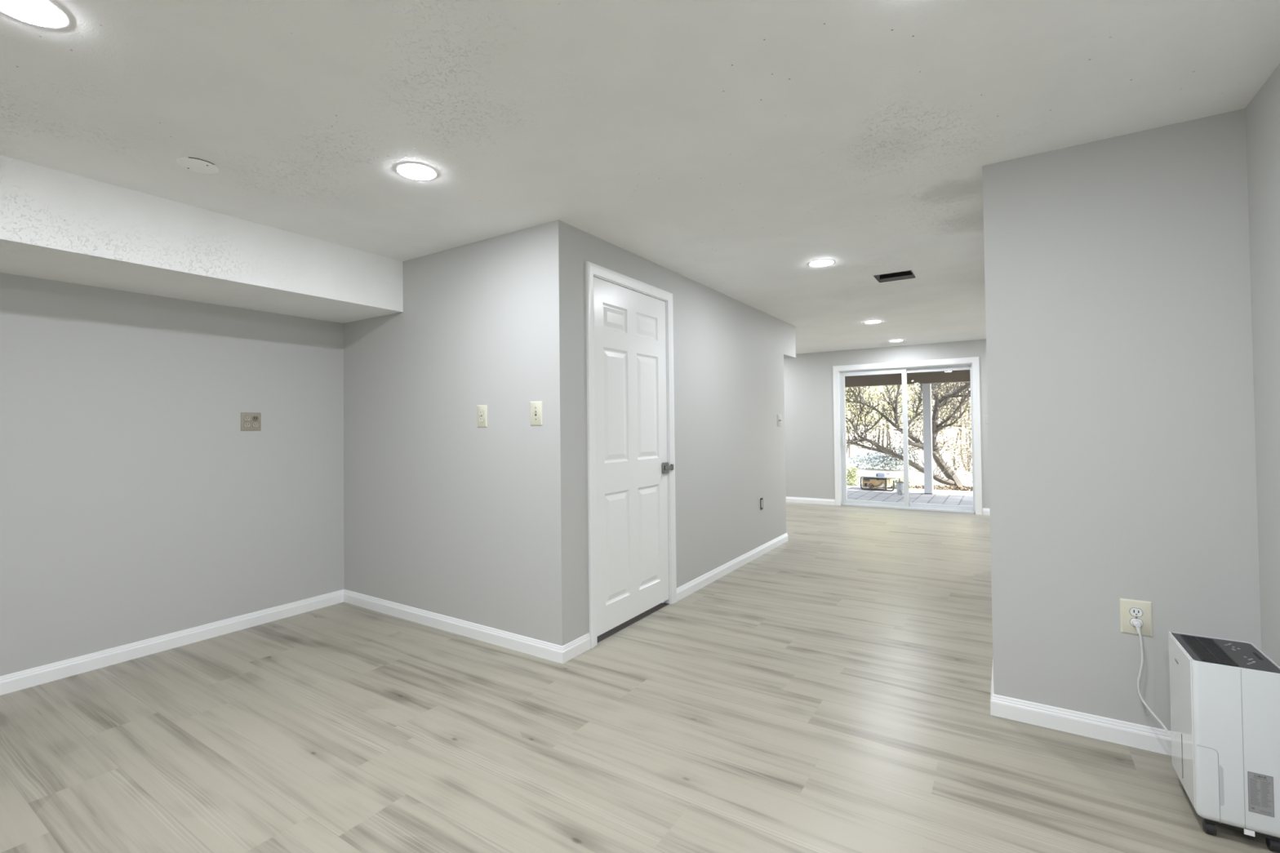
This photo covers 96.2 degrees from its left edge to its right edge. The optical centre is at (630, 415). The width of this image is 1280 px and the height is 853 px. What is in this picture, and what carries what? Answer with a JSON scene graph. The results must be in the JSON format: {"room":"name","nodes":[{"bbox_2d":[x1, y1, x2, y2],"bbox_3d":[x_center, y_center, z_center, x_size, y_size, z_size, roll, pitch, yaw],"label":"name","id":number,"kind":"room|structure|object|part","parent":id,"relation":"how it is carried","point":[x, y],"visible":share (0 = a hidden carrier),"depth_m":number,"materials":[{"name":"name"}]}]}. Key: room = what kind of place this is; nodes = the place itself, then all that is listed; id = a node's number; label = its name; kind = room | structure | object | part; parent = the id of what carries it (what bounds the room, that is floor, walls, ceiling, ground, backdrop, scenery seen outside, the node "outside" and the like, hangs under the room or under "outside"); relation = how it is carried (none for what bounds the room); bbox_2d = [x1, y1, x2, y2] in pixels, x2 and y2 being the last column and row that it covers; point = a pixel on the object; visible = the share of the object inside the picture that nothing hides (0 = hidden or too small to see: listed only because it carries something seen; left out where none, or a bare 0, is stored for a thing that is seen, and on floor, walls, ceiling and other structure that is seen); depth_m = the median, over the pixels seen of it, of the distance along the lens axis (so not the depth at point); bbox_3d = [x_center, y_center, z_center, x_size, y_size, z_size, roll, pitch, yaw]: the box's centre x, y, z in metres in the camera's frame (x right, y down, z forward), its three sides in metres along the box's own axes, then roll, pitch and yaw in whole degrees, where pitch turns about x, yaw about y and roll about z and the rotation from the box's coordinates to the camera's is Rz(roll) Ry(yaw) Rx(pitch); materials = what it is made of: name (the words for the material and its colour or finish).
{"room":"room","nodes":[
{"label":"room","id":0,"kind":"room"},
{"bbox_2d":[0,272,344,676],"bbox_3d":[-3.304,0.131,2.142,0.115,2.285,4.791,-1,-1,33],"label":"wall","id":1,"kind":"structure","parent":0,"point":[136,504],"depth_m":3.12,"materials":[{"name":"grey paint"}]},
{"bbox_2d":[0,589,343,695],"bbox_3d":[-3.239,1.230,2.088,0.012,0.083,4.561,-1,-1,33],"label":"baseboard","id":2,"kind":"structure","parent":1,"relation":"attached to","point":[30,677],"depth_m":3.10,"materials":[{"name":"white paint"}]},
{"bbox_2d":[240,412,261,431],"bbox_3d":[-2.327,0.035,3.523,0.009,0.112,0.112,-1,-1,33],"label":"outlet","id":3,"kind":"object","parent":1,"relation":"attached to","point":[250,421],"visible":1,"depth_m":3.52,"materials":[{"name":"beige plastic"}]},
{"bbox_2d":[244,422,250,427],"bbox_3d":[-2.338,0.055,3.502,0.004,0.030,0.036,-1,-1,33],"label":"receptacle","id":4,"kind":"object","parent":3,"relation":"attached to","point":[246,424],"depth_m":3.50,"materials":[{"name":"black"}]},
{"bbox_2d":[244,416,250,421],"bbox_3d":[-2.338,0.016,3.503,0.004,0.030,0.036,-1,-1,33],"label":"receptacle","id":5,"kind":"object","parent":3,"relation":"attached to","point":[246,418],"depth_m":3.50,"materials":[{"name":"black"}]},
{"bbox_2d":[252,422,258,426],"bbox_3d":[-2.313,0.055,3.541,0.003,0.028,0.033,-1,-1,33],"label":"receptacle","id":6,"kind":"object","parent":3,"relation":"attached to","point":[254,424],"depth_m":3.54,"materials":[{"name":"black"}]},
{"bbox_2d":[252,416,258,421],"bbox_3d":[-2.313,0.016,3.542,0.004,0.030,0.036,-1,-1,33],"label":"receptacle","id":7,"kind":"object","parent":3,"relation":"attached to","point":[254,418],"depth_m":3.54,"materials":[{"name":"black"}]},
{"bbox_2d":[0,155,403,323],"bbox_3d":[-2.985,-0.842,1.941,0.676,0.333,4.561,-1,-1,33],"label":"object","id":8,"kind":"structure","parent":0,"point":[55,224],"depth_m":2.73,"materials":[{"name":"paint"}]},
{"bbox_2d":[343,219,786,645],"bbox_3d":[-0.927,0.160,5.434,3.688,2.285,3.553,-1,-1,33],"label":"wall","id":9,"kind":"structure","parent":0,"point":[446,514],"depth_m":3.46,"materials":[{"name":"grey paint"}]},
{"bbox_2d":[343,589,591,663],"bbox_3d":[-1.107,1.231,3.543,1.983,0.083,0.235,-1,-1,33],"label":"baseboard","id":10,"kind":"structure","parent":9,"relation":"attached to","point":[541,649],"depth_m":3.25,"materials":[{"name":"white paint"}]},
{"bbox_2d":[476,404,487,426],"bbox_3d":[-0.842,0.001,3.250,0.082,0.126,0.009,-1,-1,33],"label":"duplex outlet","id":11,"kind":"object","parent":9,"relation":"attached to","point":[482,410],"visible":1,"depth_m":3.25,"materials":[{"name":"beige plastic"}]},
{"bbox_2d":[479,416,484,422],"bbox_3d":[-0.843,0.020,3.248,0.038,0.032,0.004,-1,-1,33],"label":"receptacle","id":12,"kind":"object","parent":11,"relation":"attached to","point":[481,418],"depth_m":3.25,"materials":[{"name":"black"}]},
{"bbox_2d":[479,409,484,415],"bbox_3d":[-0.843,-0.019,3.248,0.038,0.032,0.004,-1,-1,33],"label":"receptacle","id":13,"kind":"object","parent":11,"relation":"attached to","point":[481,411],"depth_m":3.24,"materials":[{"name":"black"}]},
{"bbox_2d":[530,401,542,425],"bbox_3d":[-0.500,-0.013,3.021,0.084,0.127,0.017,-1,-1,33],"label":"light switch","id":14,"kind":"object","parent":9,"relation":"attached to","point":[536,418],"visible":1,"depth_m":3.02,"materials":[{"name":"beige plastic"}]},
{"bbox_2d":[585,261,676,648],"bbox_3d":[-0.003,0.209,3.544,0.157,2.103,0.955,-1,-1,33],"label":"door","id":15,"kind":"structure","parent":9,"relation":"in","point":[632,513],"depth_m":3.48,"materials":[{"name":"white paint"}]},
{"bbox_2d":[676,533,787,601],"bbox_3d":[-0.583,1.266,5.910,3.701,0.083,2.387,-1,-1,33],"label":"baseboard","id":16,"kind":"structure","parent":9,"relation":"attached to","point":[697,584],"depth_m":4.61,"materials":[{"name":"white paint"}]},
{"bbox_2d":[760,497,763,509],"bbox_3d":[1.218,0.811,5.306,0.016,0.104,0.060,-1,-1,33],"label":"outlet box","id":17,"kind":"object","parent":9,"relation":"attached to","point":[761,499],"visible":1,"depth_m":5.30,"materials":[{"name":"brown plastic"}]},
{"bbox_2d":[777,414,781,426],"bbox_3d":[1.500,0.045,5.766,0.010,0.122,0.115,-1,-1,33],"label":"hallway switch","id":18,"kind":"object","parent":9,"relation":"attached to","point":[779,416],"visible":1,"depth_m":5.75,"materials":[{"name":"grey plastic"}]},
{"bbox_2d":[0,502,1279,852],"bbox_3d":[0.134,1.262,3.720,7.400,0.001,11.089,-1,-1,33],"label":"floor","id":19,"kind":"structure","parent":0,"point":[829,691],"depth_m":2.19,"materials":[{"name":"beige laminate"}]},
{"bbox_2d":[597,602,668,642],"bbox_3d":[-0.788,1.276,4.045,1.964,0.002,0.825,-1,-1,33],"label":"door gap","id":20,"kind":"object","parent":19,"relation":"on","point":[628,623],"visible":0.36,"depth_m":3.49,"materials":[{"name":"brown"}]},
{"bbox_2d":[1131,620,1279,852],"bbox_3d":[1.822,0.961,1.833,0.253,0.500,0.496,-1,-1,32],"label":"dehumidifier","id":21,"kind":"object","parent":19,"relation":"on","point":[1224,694],"visible":1,"depth_m":1.63,"materials":[{"name":"white plastic"}]},
{"bbox_3d":[1.837,0.929,1.967,0.035,0.340,0.255,-1,-1,1],"label":"power cord","id":22,"kind":"part","parent":21,"relation":"part of","materials":[{"name":"grey plastic"}]},
{"bbox_3d":[1.710,0.929,1.781,0.006,0.427,0.253,-1,-1,32],"label":"panel","id":23,"kind":"part","parent":21,"relation":"part of","materials":[{"name":"white plastic"}]},
{"bbox_2d":[1179,634,1238,666],"bbox_3d":[1.760,0.712,1.751,0.075,0.002,0.238,-1,-1,32],"label":"vent","id":24,"kind":"object","parent":21,"relation":"attached to","point":[1202,649],"depth_m":1.74,"materials":[{"name":"black plastic"}]},
{"bbox_3d":[1.788,0.717,1.732,0.185,0.009,0.273,-1,-1,32],"label":"panel","id":25,"kind":"part","parent":21,"relation":"part of","materials":[{"name":"grey plastic"}]},
{"bbox_3d":[1.825,0.711,1.707,0.080,0.001,0.252,-1,-1,32],"label":"control panel","id":26,"kind":"part","parent":21,"relation":"part of","materials":[{"name":"grey plastic"}]},
{"bbox_2d":[0,0,1279,354],"bbox_3d":[0.119,-1.002,3.775,7.300,0.001,11.029,-1,-1,33],"label":"ceiling","id":27,"kind":"structure","parent":0,"point":[731,148],"depth_m":1.95,"materials":[{"name":"paint"}]},
{"bbox_2d":[0,0,73,30],"bbox_3d":[-1.512,-1.021,1.431,0.177,0.006,0.177,-1,-1,33],"label":"recessed light","id":28,"kind":"object","parent":27,"relation":"in","point":[37,13],"visible":1,"depth_m":1.45,"materials":[{"name":"white plastic"}]},
{"bbox_2d":[175,156,218,173],"bbox_3d":[-1.735,-1.003,2.303,0.141,0.008,0.139,-1,-1,33],"label":"cover plate","id":29,"kind":"object","parent":27,"relation":"attached to","point":[193,164],"visible":1,"depth_m":2.29,"materials":[{"name":"white plastic"}]},
{"bbox_2d":[393,161,439,181],"bbox_3d":[-0.887,-1.012,2.385,0.177,0.006,0.177,-1,-1,33],"label":"recessed light","id":30,"kind":"object","parent":27,"relation":"in","point":[409,170],"visible":1,"depth_m":2.37,"materials":[{"name":"white plastic"}]},
{"bbox_2d":[397,164,435,180],"bbox_3d":[-0.887,-1.010,2.385,0.147,0.004,0.147,-1,-1,33],"label":"diffuser","id":31,"kind":"object","parent":30,"relation":"attached to","point":[411,171],"depth_m":2.37,"materials":[{"name":"white plastic"}]},
{"bbox_2d":[807,259,835,266],"bbox_3d":[1.267,-1.012,3.809,0.177,0.006,0.177,-1,-1,33],"label":"recessed light","id":32,"kind":"object","parent":27,"relation":"in","point":[819,263],"visible":1,"depth_m":3.79,"materials":[{"name":"white plastic"}]},
{"bbox_2d":[864,320,882,323],"bbox_3d":[2.555,-0.988,6.043,0.177,0.006,0.177,-1,-1,33],"label":"recessed light","id":33,"kind":"object","parent":27,"relation":"in","point":[873,321],"visible":1,"depth_m":6.02,"materials":[{"name":"white plastic"}]},
{"bbox_2d":[866,320,880,323],"bbox_3d":[2.555,-0.987,6.043,0.147,0.004,0.147,-1,-1,33],"label":"diffuser","id":34,"kind":"object","parent":33,"relation":"attached to","point":[868,322],"depth_m":6.02,"materials":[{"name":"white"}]},
{"bbox_2d":[872,270,915,282],"bbox_3d":[1.924,-1.094,4.185,0.251,0.163,0.254,-1,-1,33],"label":"duct opening","id":35,"kind":"object","parent":27,"relation":"attached to","point":[908,274],"visible":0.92,"depth_m":4.28,"materials":[{"name":"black metal"}]},
{"bbox_2d":[888,339,903,342],"bbox_3d":[3.447,-0.974,7.441,0.177,0.006,0.177,-1,-1,33],"label":"recessed light","id":36,"kind":"object","parent":27,"relation":"in","point":[893,340],"visible":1,"depth_m":7.42,"materials":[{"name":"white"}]},
{"bbox_2d":[782,320,795,358],"bbox_3d":[0.148,-0.779,7.107,3.688,0.354,0.408,-1,-1,33],"label":"wall","id":37,"kind":"structure","parent":0,"point":[788,330],"depth_m":6.10,"materials":[{"name":"grey paint"}]},
{"bbox_2d":[783,339,989,514],"bbox_3d":[3.182,0.165,8.409,7.300,2.285,0.140,-1,-1,33],"label":"wall","id":38,"kind":"structure","parent":0,"point":[809,433],"depth_m":8.54,"materials":[{"name":"grey paint"}]},
{"bbox_2d":[786,496,835,505],"bbox_3d":[1.551,1.300,9.376,3.470,0.083,0.012,-1,-1,33],"label":"baseboard","id":39,"kind":"structure","parent":38,"relation":"attached to","point":[793,500],"depth_m":8.61,"materials":[{"name":"white paint"}]},
{"bbox_2d":[832,356,982,515],"bbox_3d":[3.802,0.271,7.992,1.842,2.044,0.158,-1,-1,33],"label":"door","id":40,"kind":"structure","parent":38,"relation":"in","point":[839,372],"depth_m":7.97,"materials":[{"name":"white paint"}]},
{"bbox_3d":[3.117,0.340,8.403,0.028,0.195,0.048,-1,-1,33],"label":"pull handle","id":41,"kind":"part","parent":40,"relation":"part of","materials":[{"name":"white plastic"}]},
{"bbox_3d":[3.483,0.314,8.209,0.878,1.917,0.033,-1,-1,33],"label":"sliding panel","id":42,"kind":"part","parent":40,"relation":"part of","materials":[{"name":"clear glass"}]},
{"bbox_3d":[4.187,0.299,7.799,0.804,1.917,0.033,-1,-1,33],"label":"fixed panel","id":43,"kind":"part","parent":40,"relation":"part of","materials":[{"name":"clear glass"}]},
{"bbox_2d":[844,369,970,387],"bbox_3d":[4.830,-0.854,9.224,12.000,0.548,2.990,-1,-1,33],"label":"porch roof","id":44,"kind":"structure","parent":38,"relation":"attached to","point":[962,375],"depth_m":10.17,"materials":[{"name":"brown wood"}]},
{"bbox_2d":[982,508,990,515],"bbox_3d":[5.377,1.215,6.869,1.980,0.083,0.012,-1,-1,33],"label":"baseboard","id":45,"kind":"structure","parent":38,"relation":"attached to","point":[985,511],"depth_m":7.38,"materials":[{"name":"white paint"}]},
{"bbox_2d":[985,415,987,424],"bbox_3d":[4.611,0.049,7.382,0.075,0.115,0.014,-1,-1,33],"label":"wall switch","id":46,"kind":"object","parent":38,"relation":"attached to","point":[986,416],"visible":0.43,"depth_m":7.40,"materials":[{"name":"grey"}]},
{"bbox_2d":[982,108,1261,730],"bbox_3d":[2.975,0.076,3.046,1.765,2.285,2.771,-1,-1,33],"label":"wall partition","id":47,"kind":"structure","parent":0,"point":[1122,435],"depth_m":2.15,"materials":[{"name":"grey paint"}]},
{"bbox_2d":[990,661,1171,755],"bbox_3d":[2.531,1.185,3.251,0.782,0.083,2.668,-1,-1,33],"label":"baseboard","id":48,"kind":"structure","parent":47,"relation":"attached to","point":[1109,730],"depth_m":2.19,"materials":[{"name":"white paint"}]},
{"bbox_2d":[1120,598,1152,636],"bbox_3d":[1.859,0.741,2.110,0.090,0.127,0.009,-1,-1,33],"label":"wall outlet","id":49,"kind":"object","parent":47,"relation":"attached to","point":[1131,610],"visible":1,"depth_m":2.11,"materials":[{"name":"beige plastic"}]},
{"bbox_2d":[1129,617,1142,626],"bbox_3d":[1.859,0.759,2.108,0.038,0.032,0.001,-1,-1,33],"label":"receptacle","id":50,"kind":"object","parent":49,"relation":"attached to","point":[1131,620],"depth_m":2.11,"materials":[{"name":"white plastic"}]},
{"bbox_2d":[1129,607,1142,617],"bbox_3d":[1.858,0.721,2.109,0.038,0.032,0.001,-1,-1,33],"label":"receptacle","id":51,"kind":"object","parent":49,"relation":"attached to","point":[1134,611],"depth_m":2.11,"materials":[{"name":"white plastic"}]},
{"bbox_2d":[1245,63,1279,666],"bbox_3d":[0.742,0.045,-0.260,0.115,2.285,5.209,-1,-1,33],"label":"wall","id":52,"kind":"structure","parent":0,"point":[1263,112],"depth_m":1.85,"materials":[{"name":"grey paint"}]},
{"label":"outside","id":53,"kind":"structure","parent":0,"visible":0},
{"bbox_2d":[845,426,972,487],"bbox_3d":[21.215,1.392,41.453,80.000,0.861,75.000,-1,-1,33],"label":"ground","id":54,"kind":"structure","parent":53,"point":[917,477],"depth_m":17.84,"materials":[{"name":"white snow"}]},
{"bbox_2d":[846,466,862,485],"bbox_3d":[4.500,1.251,11.806,0.367,0.452,0.436,0,-1,-32],"label":"leafy plant","id":55,"kind":"object","parent":54,"relation":"on","point":[851,476],"visible":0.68,"depth_m":11.75,"materials":[{"name":"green plant"}]},
{"bbox_2d":[844,385,897,457],"bbox_3d":[7.778,-2.116,21.196,4.288,7.417,2.785,-1,-1,33],"label":"tree","id":56,"kind":"object","parent":54,"relation":"on","point":[848,447],"visible":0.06,"depth_m":20.62,"materials":[{"name":"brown plant"}]},
{"bbox_3d":[7.757,-1.225,21.244,0.740,5.638,0.414,-1,-1,33],"label":"stem","id":57,"kind":"part","parent":56,"relation":"part of","materials":[{"name":"brown plant"}]},
{"bbox_2d":[847,446,919,471],"bbox_3d":[7.168,1.208,16.340,1.947,0.687,1.060,-1,-1,33],"label":"shrub","id":58,"kind":"object","parent":54,"relation":"on","point":[871,460],"visible":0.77,"depth_m":16.24,"materials":[{"name":"grey plant"}]},
{"bbox_2d":[846,384,944,449],"bbox_3d":[10.697,-2.911,24.161,5.534,9.060,2.983,-1,-1,33],"label":"tree","id":59,"kind":"object","parent":54,"relation":"on","point":[882,420],"visible":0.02,"depth_m":23.97,"materials":[{"name":"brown plant"}]},
{"bbox_3d":[10.601,0.034,24.169,0.215,3.010,0.089,-1,-1,41],"label":"stem","id":60,"kind":"part","parent":59,"relation":"part of","materials":[{"name":"brown plant"}]},
{"bbox_3d":[10.637,0.033,23.991,0.152,3.016,0.285,0,-1,-16],"label":"stem","id":61,"kind":"part","parent":59,"relation":"part of","materials":[{"name":"brown plant"}]},
{"bbox_3d":[10.483,-2.125,24.240,0.894,7.495,0.076,-1,-1,33],"label":"stem","id":62,"kind":"part","parent":59,"relation":"part of","materials":[{"name":"brown plant"}]},
{"bbox_2d":[889,475,915,488],"bbox_3d":[5.289,1.322,11.221,0.306,0.315,0.503,0,-1,-41],"label":"leafy plant","id":63,"kind":"object","parent":54,"relation":"on","point":[902,480],"visible":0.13,"depth_m":11.18,"materials":[{"name":"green plant"}]},
{"bbox_2d":[844,382,971,486],"bbox_3d":[6.251,-0.091,11.980,4.329,3.295,3.023,-1,-1,33],"label":"spreading tree","id":64,"kind":"object","parent":54,"relation":"on","point":[952,477],"visible":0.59,"depth_m":11.63,"materials":[{"name":"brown plant"}]},
{"bbox_2d":[846,485,973,506],"bbox_3d":[4.907,1.413,9.265,12.000,0.120,3.201,-1,-1,33],"label":"patio","id":65,"kind":"structure","parent":54,"relation":"on","point":[965,498],"depth_m":9.73,"materials":[{"name":"grey concrete"}]},
{"bbox_2d":[860,474,901,491],"bbox_3d":[4.713,1.259,10.802,0.622,0.253,0.515,-1,-1,37],"label":"saw","id":66,"kind":"object","parent":65,"relation":"on","point":[870,481],"visible":0.93,"depth_m":10.67,"materials":[{"name":"yellow metal"}]},
{"bbox_2d":[875,471,889,476],"bbox_3d":[4.716,1.085,10.705,0.236,0.090,0.120,-1,-1,37],"label":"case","id":67,"kind":"object","parent":66,"relation":"on","point":[880,473],"visible":1,"depth_m":10.68,"materials":[{"name":"blue plastic"}]},
{"bbox_2d":[895,477,903,494],"bbox_3d":[4.695,1.218,9.974,0.166,0.297,0.176,-1,-1,33],"label":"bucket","id":68,"kind":"object","parent":65,"relation":"on","point":[900,485],"visible":0.79,"depth_m":9.92,"materials":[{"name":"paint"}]},
{"bbox_2d":[922,383,933,493],"bbox_3d":[5.223,0.397,10.084,0.128,1.932,0.128,-1,-1,33],"label":"porch post","id":69,"kind":"object","parent":65,"relation":"on","point":[926,388],"visible":1,"depth_m":10.03,"materials":[{"name":"grey paint"}]},
{"bbox_2d":[873,383,970,434],"bbox_3d":[13.726,-3.524,26.946,5.160,10.315,2.974,-1,-1,28],"label":"tree","id":70,"kind":"object","parent":54,"relation":"on","point":[949,384],"visible":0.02,"depth_m":26.75,"materials":[{"name":"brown plant"}]},
{"bbox_2d":[899,382,972,471],"bbox_3d":[9.098,-1.956,15.677,3.650,6.961,2.606,-1,-1,33],"label":"tree","id":71,"kind":"object","parent":54,"relation":"on","point":[966,435],"visible":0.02,"depth_m":15.57,"materials":[{"name":"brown plant"}]},
{"bbox_3d":[8.937,0.628,15.687,0.247,1.706,0.065,-2,-1,42],"label":"stem","id":72,"kind":"part","parent":71,"relation":"part of","materials":[{"name":"brown plant"}]},
{"bbox_3d":[9.024,0.628,15.541,0.178,1.711,0.148,-1,-1,33],"label":"stem","id":73,"kind":"part","parent":71,"relation":"part of","materials":[{"name":"brown plant"}]},
{"bbox_3d":[9.014,-1.300,15.726,0.074,5.653,0.466,0,-1,-30],"label":"stem","id":74,"kind":"part","parent":71,"relation":"part of","materials":[{"name":"brown plant"}]},
{"bbox_3d":[9.183,-0.421,15.579,0.138,3.823,0.254,-1,-1,-2],"label":"stem","id":75,"kind":"part","parent":71,"relation":"part of","materials":[{"name":"brown plant"}]},
{"bbox_2d":[909,484,972,491],"bbox_3d":[6.390,1.393,10.812,2.223,0.166,0.990,-1,-1,33],"label":"leaf litter","id":76,"kind":"object","parent":54,"relation":"on","point":[935,486],"visible":0.38,"depth_m":10.87,"materials":[{"name":"brown plant"}]},
{"bbox_2d":[954,410,972,478],"bbox_3d":[7.976,0.395,12.272,1.852,2.163,1.042,-1,-1,23],"label":"thicket","id":77,"kind":"object","parent":54,"relation":"on","point":[964,450],"visible":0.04,"depth_m":12.58,"materials":[{"name":"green plant"}]}
]}

